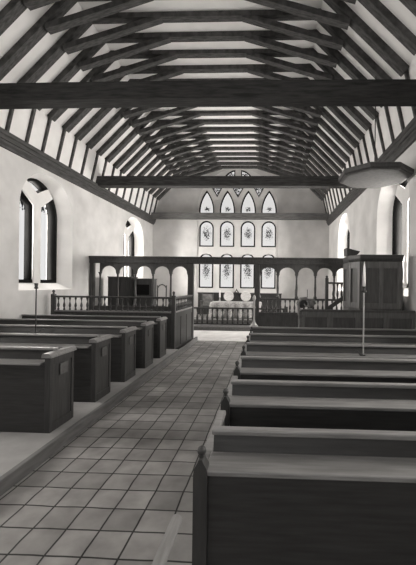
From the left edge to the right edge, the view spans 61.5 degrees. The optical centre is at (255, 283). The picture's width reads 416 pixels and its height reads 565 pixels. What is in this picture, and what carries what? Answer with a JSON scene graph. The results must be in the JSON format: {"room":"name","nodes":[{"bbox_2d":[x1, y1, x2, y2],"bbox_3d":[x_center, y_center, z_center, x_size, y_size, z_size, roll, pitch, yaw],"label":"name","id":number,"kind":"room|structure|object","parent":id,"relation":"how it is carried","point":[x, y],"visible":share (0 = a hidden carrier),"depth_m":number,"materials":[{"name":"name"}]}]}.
{"room":"church interior","nodes":[
{"label":"church interior","id":0,"kind":"room"},
{"bbox_2d":[0,147,152,318],"bbox_3d":[-5.126,-0.658,6.002,0.020,4.650,19.600,1,0,2],"label":"wall","id":1,"kind":"structure","parent":0,"point":[99,224],"depth_m":9.34,"materials":[{"name":"paint"}]},
{"bbox_2d":[19,173,72,289],"bbox_3d":[-5.317,-1.245,8.381,0.600,2.760,2.000,1,0,2],"label":"window","id":2,"kind":"structure","parent":1,"relation":"in","point":[50,193],"depth_m":8.86,"materials":[{"name":"paint"}]},
{"bbox_2d":[0,127,155,224],"bbox_3d":[-5.014,-2.872,5.998,0.150,0.300,19.600,1,0,2],"label":"trim","id":3,"kind":"structure","parent":1,"relation":"attached to","point":[10,142],"depth_m":8.67,"materials":[{"name":"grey wood"}]},
{"bbox_2d":[0,79,415,108],"bbox_3d":[-1.094,-3.131,5.708,8.000,0.305,0.280,1,0,2],"label":"tie beam","id":4,"kind":"structure","parent":3,"relation":"on","point":[336,92],"depth_m":5.59,"materials":[{"name":"brown wood"}]},
{"bbox_2d":[96,176,353,188],"bbox_3d":[-0.914,-3.066,10.394,8.000,0.290,0.280,1,0,2],"label":"tie beam","id":5,"kind":"structure","parent":3,"relation":"on","point":[102,181],"depth_m":10.28,"materials":[{"name":"brown wood"}]},
{"bbox_2d":[151,212,327,219],"bbox_3d":[-0.729,-2.989,15.241,8.000,0.260,0.250,1,0,2],"label":"tie beam","id":6,"kind":"structure","parent":3,"relation":"on","point":[155,215],"depth_m":15.13,"materials":[{"name":"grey wood"}]},
{"bbox_2d":[123,217,143,277],"bbox_3d":[-5.115,-1.243,13.657,0.600,2.760,2.000,1,0,2],"label":"window","id":7,"kind":"structure","parent":1,"relation":"in","point":[133,234],"depth_m":14.40,"materials":[{"name":"glass"}]},
{"bbox_2d":[0,330,249,564],"bbox_3d":[-1.147,1.710,5.848,8.000,0.112,19.600,1,0,2],"label":"floor","id":8,"kind":"structure","parent":0,"point":[111,495],"depth_m":2.94,"materials":[{"name":"tile"}]},
{"bbox_2d":[0,349,177,476],"bbox_3d":[-3.577,1.579,4.690,3.230,0.115,7.100,1,0,2],"label":"platform","id":9,"kind":"object","parent":8,"relation":"on","point":[15,447],"depth_m":3.50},
{"bbox_2d":[0,346,76,432],"bbox_3d":[-3.639,1.096,3.837,3.100,0.845,0.510,1,0,2],"label":"pew","id":10,"kind":"object","parent":9,"relation":"on","point":[37,383],"visible":1,"depth_m":3.57,"materials":[{"name":"brown wood"}]},
{"bbox_2d":[0,333,112,401],"bbox_3d":[-3.603,1.097,4.766,3.100,0.845,0.510,1,0,2],"label":"pew","id":11,"kind":"object","parent":9,"relation":"on","point":[92,366],"visible":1,"depth_m":4.61,"materials":[{"name":"brown wood"}]},
{"bbox_2d":[0,324,137,381],"bbox_3d":[-3.568,1.097,5.686,3.100,0.845,0.510,1,0,2],"label":"pew","id":12,"kind":"object","parent":9,"relation":"on","point":[123,349],"visible":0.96,"depth_m":5.59,"materials":[{"name":"brown wood"}]},
{"bbox_2d":[27,283,43,333],"bbox_3d":[-3.509,0.393,5.498,0.288,0.810,0.070,1,0,2],"label":"candle stand","id":13,"kind":"object","parent":12,"relation":"on","point":[35,284],"visible":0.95,"depth_m":5.49,"materials":[{"name":"black metal"}]},
{"bbox_2d":[0,318,154,367],"bbox_3d":[-3.534,1.097,6.565,3.100,0.845,0.510,1,0,2],"label":"pew","id":14,"kind":"object","parent":9,"relation":"on","point":[144,337],"visible":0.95,"depth_m":6.49,"materials":[{"name":"brown wood"}]},
{"bbox_2d":[21,314,167,357],"bbox_3d":[-3.501,1.098,7.424,3.100,0.845,0.510,1,0,2],"label":"pew","id":15,"kind":"object","parent":9,"relation":"on","point":[160,325],"visible":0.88,"depth_m":7.35,"materials":[{"name":"brown wood"}]},
{"bbox_2d":[0,337,197,495],"bbox_3d":[-1.902,1.594,5.576,0.050,0.125,9.000,1,0,2],"label":"trim","id":16,"kind":"structure","parent":8,"relation":"on","point":[21,470],"depth_m":3.67,"materials":[{"name":"grey wood"}]},
{"bbox_2d":[51,290,191,348],"bbox_3d":[-3.397,0.896,9.174,3.020,1.485,1.885,1,0,2],"label":"railing","id":17,"kind":"object","parent":8,"relation":"on","point":[179,321],"visible":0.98,"depth_m":8.27,"materials":[{"name":"brown wood"}]},
{"bbox_2d":[108,276,137,305],"bbox_3d":[-4.213,0.699,10.912,0.760,1.860,0.535,1,0,2],"label":"tall cabinet","id":18,"kind":"object","parent":8,"relation":"on","point":[126,284],"visible":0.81,"depth_m":10.66,"materials":[{"name":"brown wood"}]},
{"bbox_2d":[133,278,156,305],"bbox_3d":[-3.512,0.732,10.932,0.600,1.810,0.480,1,0,2],"label":"cabinet","id":19,"kind":"object","parent":8,"relation":"on","point":[143,285],"visible":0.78,"depth_m":10.72,"materials":[{"name":"brown wood"}]},
{"bbox_2d":[157,284,166,305],"bbox_3d":[-3.016,0.818,10.843,0.360,1.650,0.400,1,0,2],"label":"chair","id":20,"kind":"object","parent":8,"relation":"on","point":[160,284],"visible":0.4,"depth_m":11.00,"materials":[{"name":"brown wood"}]},
{"bbox_2d":[151,514,181,564],"bbox_3d":[-0.320,1.265,0.811,0.060,0.822,0.998,1,0,2],"label":"rail","id":21,"kind":"object","parent":8,"relation":"on","point":[161,557],"visible":1,"depth_m":1.16,"materials":[{"name":"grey wood"}]},
{"bbox_2d":[89,256,343,338],"bbox_3d":[-0.966,0.441,10.154,7.980,2.455,0.240,1,0,2],"label":"screen","id":22,"kind":"object","parent":8,"relation":"on","point":[262,319],"visible":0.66,"depth_m":10.08,"materials":[{"name":"brown wood"}]},
{"bbox_2d":[250,295,257,330],"bbox_3d":[-0.055,0.989,9.559,0.240,1.380,0.234,1,0,2],"label":"stand","id":23,"kind":"object","parent":8,"relation":"on","point":[254,296],"visible":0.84,"depth_m":9.53,"materials":[{"name":"silver metal"}]},
{"bbox_2d":[192,410,415,564],"bbox_3d":[1.203,1.221,1.870,2.950,0.948,0.770,1,0,2],"label":"pew","id":24,"kind":"object","parent":8,"relation":"on","point":[262,495],"visible":1,"depth_m":1.55,"materials":[{"name":"brown wood"}]},
{"bbox_2d":[307,299,315,308],"bbox_3d":[1.276,0.990,6.786,0.586,1.411,0.300,1,0,2],"label":"desk","id":25,"kind":"object","parent":8,"relation":"on","point":[312,303],"visible":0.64,"depth_m":6.70,"materials":[{"name":"brown wood"}]},
{"bbox_2d":[220,376,415,430],"bbox_3d":[1.236,1.221,2.739,2.950,0.948,0.770,1,0,2],"label":"pew","id":26,"kind":"object","parent":8,"relation":"on","point":[246,403],"visible":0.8,"depth_m":2.42,"materials":[{"name":"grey wood"}]},
{"bbox_2d":[233,356,415,382],"bbox_3d":[1.270,1.222,3.608,2.950,0.948,0.770,1,0,2],"label":"pew","id":27,"kind":"object","parent":8,"relation":"on","point":[379,370],"visible":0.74,"depth_m":3.40,"materials":[{"name":"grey wood"}]},
{"bbox_2d":[241,342,415,358],"bbox_3d":[1.302,1.222,4.438,2.950,0.948,0.770,1,0,2],"label":"pew","id":28,"kind":"object","parent":8,"relation":"on","point":[250,348],"visible":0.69,"depth_m":4.25,"materials":[{"name":"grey wood"}]},
{"bbox_2d":[355,262,366,355],"bbox_3d":[1.249,0.293,4.115,0.140,1.120,0.068,1,0,2],"label":"candle stand","id":29,"kind":"object","parent":28,"relation":"on","point":[364,273],"visible":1,"depth_m":4.11,"materials":[{"name":"silver metal"}]},
{"bbox_2d":[363,262,365,285],"bbox_3d":[1.290,-0.116,4.114,0.034,0.300,0.032,1,0,2],"label":"candle","id":30,"kind":"object","parent":29,"relation":"on","point":[364,274],"depth_m":4.10,"materials":[{"name":"white wax"}]},
{"bbox_2d":[245,333,415,344],"bbox_3d":[1.333,1.222,5.257,2.950,0.948,0.770,1,0,2],"label":"pew","id":31,"kind":"object","parent":8,"relation":"on","point":[253,337],"visible":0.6,"depth_m":5.07,"materials":[{"name":"brown wood"}]},
{"bbox_2d":[249,326,415,335],"bbox_3d":[1.359,1.223,5.942,2.950,0.948,0.580,1,0,2],"label":"pew","id":32,"kind":"object","parent":8,"relation":"on","point":[290,330],"visible":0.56,"depth_m":5.85,"materials":[{"name":"brown wood"}]},
{"bbox_2d":[325,276,342,308],"bbox_3d":[2.047,0.758,8.107,0.927,1.895,0.540,1,0,2],"label":"stair","id":33,"kind":"structure","parent":8,"relation":"on","point":[327,282],"depth_m":7.86,"materials":[{"name":"brown wood"}]},
{"bbox_2d":[296,297,414,328],"bbox_3d":[1.798,0.973,6.383,2.112,1.459,0.345,1,0,2],"label":"stall","id":34,"kind":"object","parent":8,"relation":"on","point":[316,318],"visible":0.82,"depth_m":6.24,"materials":[{"name":"brown wood"}]},
{"bbox_2d":[343,248,404,310],"bbox_3d":[2.325,0.503,6.870,1.110,2.410,1.087,1,0,2],"label":"pulpit","id":35,"kind":"object","parent":8,"relation":"on","point":[384,273],"visible":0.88,"depth_m":6.36,"materials":[{"name":"brown wood"}]},
{"bbox_2d":[0,0,415,214],"bbox_3d":[-1.096,-4.095,5.848,7.980,2.402,19.600,1,0,2],"label":"ceiling","id":36,"kind":"structure","parent":0,"point":[27,19],"depth_m":7.56,"materials":[{"name":"paint"}]},
{"bbox_2d":[5,8,404,131],"bbox_3d":[-1.063,-4.115,6.713,7.859,2.359,0.170,1,0,2],"label":"couple","id":37,"kind":"object","parent":36,"relation":"attached to","point":[269,19],"visible":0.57,"depth_m":6.68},
{"bbox_2d":[338,76,414,187],"bbox_3d":[2.270,-2.966,6.569,1.275,1.972,1.275,1,0,2],"label":"sounding board","id":38,"kind":"object","parent":37,"relation":"hanging from","point":[374,174],"visible":1,"depth_m":6.31,"materials":[{"name":"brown wood"}]},
{"bbox_2d":[0,0,415,117],"bbox_3d":[-1.084,-4.116,6.168,7.858,2.359,0.172,1,0,2],"label":"couple","id":39,"kind":"object","parent":36,"relation":"attached to","point":[53,21],"visible":0.91,"depth_m":6.16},
{"bbox_2d":[0,0,415,54],"bbox_3d":[-1.105,-4.128,5.623,7.858,2.359,0.172,1,0,2],"label":"couple","id":40,"kind":"object","parent":36,"relation":"attached to","point":[13,9],"visible":1,"depth_m":5.55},
{"bbox_2d":[25,29,394,143],"bbox_3d":[-1.042,-4.116,7.257,7.858,2.359,0.171,1,0,2],"label":"couple","id":41,"kind":"object","parent":36,"relation":"attached to","point":[84,61],"visible":0.59,"depth_m":7.23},
{"bbox_2d":[41,48,384,152],"bbox_3d":[-1.021,-4.124,7.802,7.859,2.359,0.171,1,0,2],"label":"couple","id":42,"kind":"object","parent":36,"relation":"attached to","point":[266,56],"visible":0.67,"depth_m":7.77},
{"bbox_2d":[56,63,377,161],"bbox_3d":[-1.000,-4.116,8.347,7.858,2.359,0.172,1,0,2],"label":"couple","id":43,"kind":"object","parent":36,"relation":"attached to","point":[164,72],"visible":0.6,"depth_m":8.31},
{"bbox_2d":[68,77,369,167],"bbox_3d":[-0.979,-4.128,8.891,7.858,2.359,0.170,1,0,2],"label":"couple","id":44,"kind":"object","parent":36,"relation":"attached to","point":[336,111],"visible":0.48,"depth_m":8.84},
{"bbox_2d":[80,107,362,174],"bbox_3d":[-0.958,-4.127,9.436,7.859,2.359,0.171,1,0,2],"label":"couple","id":45,"kind":"object","parent":36,"relation":"attached to","point":[126,113],"visible":0.5,"depth_m":9.46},
{"bbox_2d":[91,107,356,180],"bbox_3d":[-0.937,-4.136,9.980,7.858,2.359,0.170,1,0,2],"label":"couple","id":46,"kind":"object","parent":36,"relation":"attached to","point":[134,121],"visible":0.54,"depth_m":9.98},
{"bbox_2d":[102,110,350,175],"bbox_3d":[-0.916,-4.133,10.525,7.858,2.359,0.170,1,0,2],"label":"couple","id":47,"kind":"object","parent":36,"relation":"attached to","point":[186,115],"visible":0.72,"depth_m":10.49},
{"bbox_2d":[108,119,350,192],"bbox_3d":[-0.896,-4.116,11.069,7.858,2.359,0.170,1,0,2],"label":"couple","id":48,"kind":"object","parent":36,"relation":"attached to","point":[193,123],"visible":0.74,"depth_m":11.03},
{"bbox_2d":[115,127,346,196],"bbox_3d":[-0.875,-4.119,11.614,7.859,2.359,0.172,1,0,2],"label":"couple","id":49,"kind":"object","parent":36,"relation":"attached to","point":[199,130],"visible":0.74,"depth_m":11.58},
{"bbox_2d":[122,134,342,199],"bbox_3d":[-0.854,-4.116,12.159,7.859,2.359,0.170,1,0,2],"label":"couple","id":50,"kind":"object","parent":36,"relation":"attached to","point":[203,137],"visible":0.62,"depth_m":12.12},
{"bbox_2d":[128,140,339,202],"bbox_3d":[-0.833,-4.127,12.703,7.858,2.359,0.172,1,0,2],"label":"couple","id":51,"kind":"object","parent":36,"relation":"attached to","point":[203,144],"visible":0.56,"depth_m":12.67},
{"bbox_2d":[134,146,336,206],"bbox_3d":[-0.812,-4.124,13.248,7.858,2.359,0.170,1,0,2],"label":"couple","id":52,"kind":"object","parent":36,"relation":"attached to","point":[205,150],"visible":0.55,"depth_m":13.21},
{"bbox_2d":[140,152,333,210],"bbox_3d":[-0.791,-4.112,13.793,7.858,2.359,0.170,1,0,2],"label":"couple","id":53,"kind":"object","parent":36,"relation":"attached to","point":[206,156],"visible":0.76,"depth_m":13.75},
{"bbox_2d":[144,157,331,211],"bbox_3d":[-0.770,-4.127,14.337,7.859,2.359,0.170,1,0,2],"label":"couple","id":54,"kind":"object","parent":36,"relation":"attached to","point":[214,159],"visible":0.67,"depth_m":14.29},
{"bbox_2d":[149,162,329,215],"bbox_3d":[-0.749,-4.118,14.882,7.859,2.359,0.170,1,0,2],"label":"couple","id":55,"kind":"object","parent":36,"relation":"attached to","point":[215,164],"visible":0.6,"depth_m":14.84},
{"bbox_2d":[154,165,326,212],"bbox_3d":[-0.731,-4.121,15.361,7.858,2.359,0.171,1,0,2],"label":"couple","id":56,"kind":"object","parent":36,"relation":"attached to","point":[214,169],"visible":0.47,"depth_m":15.31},
{"bbox_2d":[399,0,415,15],"bbox_3d":[-1.125,-4.131,5.079,7.858,2.359,0.170,1,0,2],"label":"couple","id":57,"kind":"object","parent":36,"relation":"attached to","point":[410,5],"visible":1,"depth_m":4.96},
{"bbox_2d":[194,317,250,330],"bbox_3d":[-0.836,1.595,13.917,8.000,0.150,3.450,1,0,2],"label":"step","id":58,"kind":"structure","parent":0,"point":[196,326],"depth_m":12.22,"materials":[{"name":"grey stone"}]},
{"bbox_2d":[194,307,287,324],"bbox_3d":[-0.852,1.160,12.591,4.000,0.720,0.120,1,0,2],"label":"rail","id":59,"kind":"object","parent":58,"relation":"on","point":[196,308],"visible":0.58,"depth_m":12.57,"materials":[{"name":"brown wood"}]},
{"bbox_2d":[194,314,251,323],"bbox_3d":[-0.862,1.455,14.493,3.200,0.130,2.300,1,0,2],"label":"step","id":60,"kind":"structure","parent":0,"point":[204,315],"depth_m":13.39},
{"bbox_2d":[200,294,213,315],"bbox_3d":[-2.152,0.904,15.123,0.540,0.940,0.460,1,0,2],"label":"carved chair","id":61,"kind":"object","parent":60,"relation":"on","point":[206,298],"visible":0.73,"depth_m":15.30,"materials":[{"name":"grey wood"}]},
{"bbox_3d":[-0.805,1.068,14.291,1.960,0.645,0.660,1,0,2],"label":"altar table","id":62,"kind":"object","parent":60,"relation":"on","visible":0},
{"bbox_2d":[208,301,261,317],"bbox_3d":[-0.805,1.043,14.290,2.225,0.620,0.905,1,0,2],"label":"altar cloth","id":63,"kind":"object","parent":62,"relation":"on","point":[236,304],"visible":0.63,"depth_m":13.91,"materials":[{"name":"fabric"}]},
{"bbox_2d":[224,291,233,300],"bbox_3d":[-1.148,0.511,14.560,0.430,0.424,0.083,1,0,2],"label":"dish","id":64,"kind":"object","parent":63,"relation":"on","point":[228,296],"visible":0.98,"depth_m":14.56,"materials":[{"name":"white ceramic"}]},
{"bbox_2d":[241,291,250,300],"bbox_3d":[-0.429,0.520,14.532,0.430,0.424,0.083,1,0,2],"label":"dish","id":65,"kind":"object","parent":63,"relation":"on","point":[245,296],"visible":1,"depth_m":14.53,"materials":[{"name":"white ceramic"}]},
{"bbox_2d":[153,169,328,316],"bbox_3d":[-0.727,-1.854,15.663,8.000,7.150,0.045,1,0,2],"label":"wall","id":66,"kind":"structure","parent":0,"point":[171,237],"depth_m":15.57,"materials":[{"name":"paint"}]},
{"bbox_2d":[196,169,277,292],"bbox_3d":[-0.847,-2.430,15.728,3.880,5.800,0.125,1,0,2],"label":"window","id":67,"kind":"structure","parent":66,"relation":"in","point":[215,238],"depth_m":15.72,"materials":[{"name":"glass"}]},
{"bbox_2d":[198,289,281,313],"bbox_3d":[-0.747,0.806,15.590,3.810,1.170,0.080,1,0,2],"label":"panelling","id":68,"kind":"object","parent":66,"relation":"attached to","point":[237,296],"visible":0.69,"depth_m":15.57,"materials":[{"name":"brown wood"}]},
{"bbox_2d":[328,141,415,328],"bbox_3d":[2.888,-0.560,5.694,0.020,4.650,19.600,1,0,2],"label":"wall","id":69,"kind":"structure","parent":0,"point":[362,213],"depth_m":9.08,"materials":[{"name":"paint"}]},
{"bbox_2d":[337,213,349,290],"bbox_3d":[3.444,-1.138,12.428,0.600,2.760,2.000,1,0,2],"label":"window","id":70,"kind":"structure","parent":69,"relation":"in","point":[344,228],"depth_m":13.28,"materials":[{"name":"glass"}]},
{"bbox_2d":[326,115,415,225],"bbox_3d":[2.830,-2.776,5.697,0.150,0.300,19.600,1,0,2],"label":"trim","id":71,"kind":"structure","parent":69,"relation":"attached to","point":[405,139],"depth_m":7.28,"materials":[{"name":"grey wood"}]},
{"bbox_2d":[376,179,408,295],"bbox_3d":[3.257,-1.140,7.561,0.600,2.760,2.000,1,0,2],"label":"window","id":72,"kind":"structure","parent":69,"relation":"in","point":[393,202],"depth_m":8.29,"materials":[{"name":"paint"}]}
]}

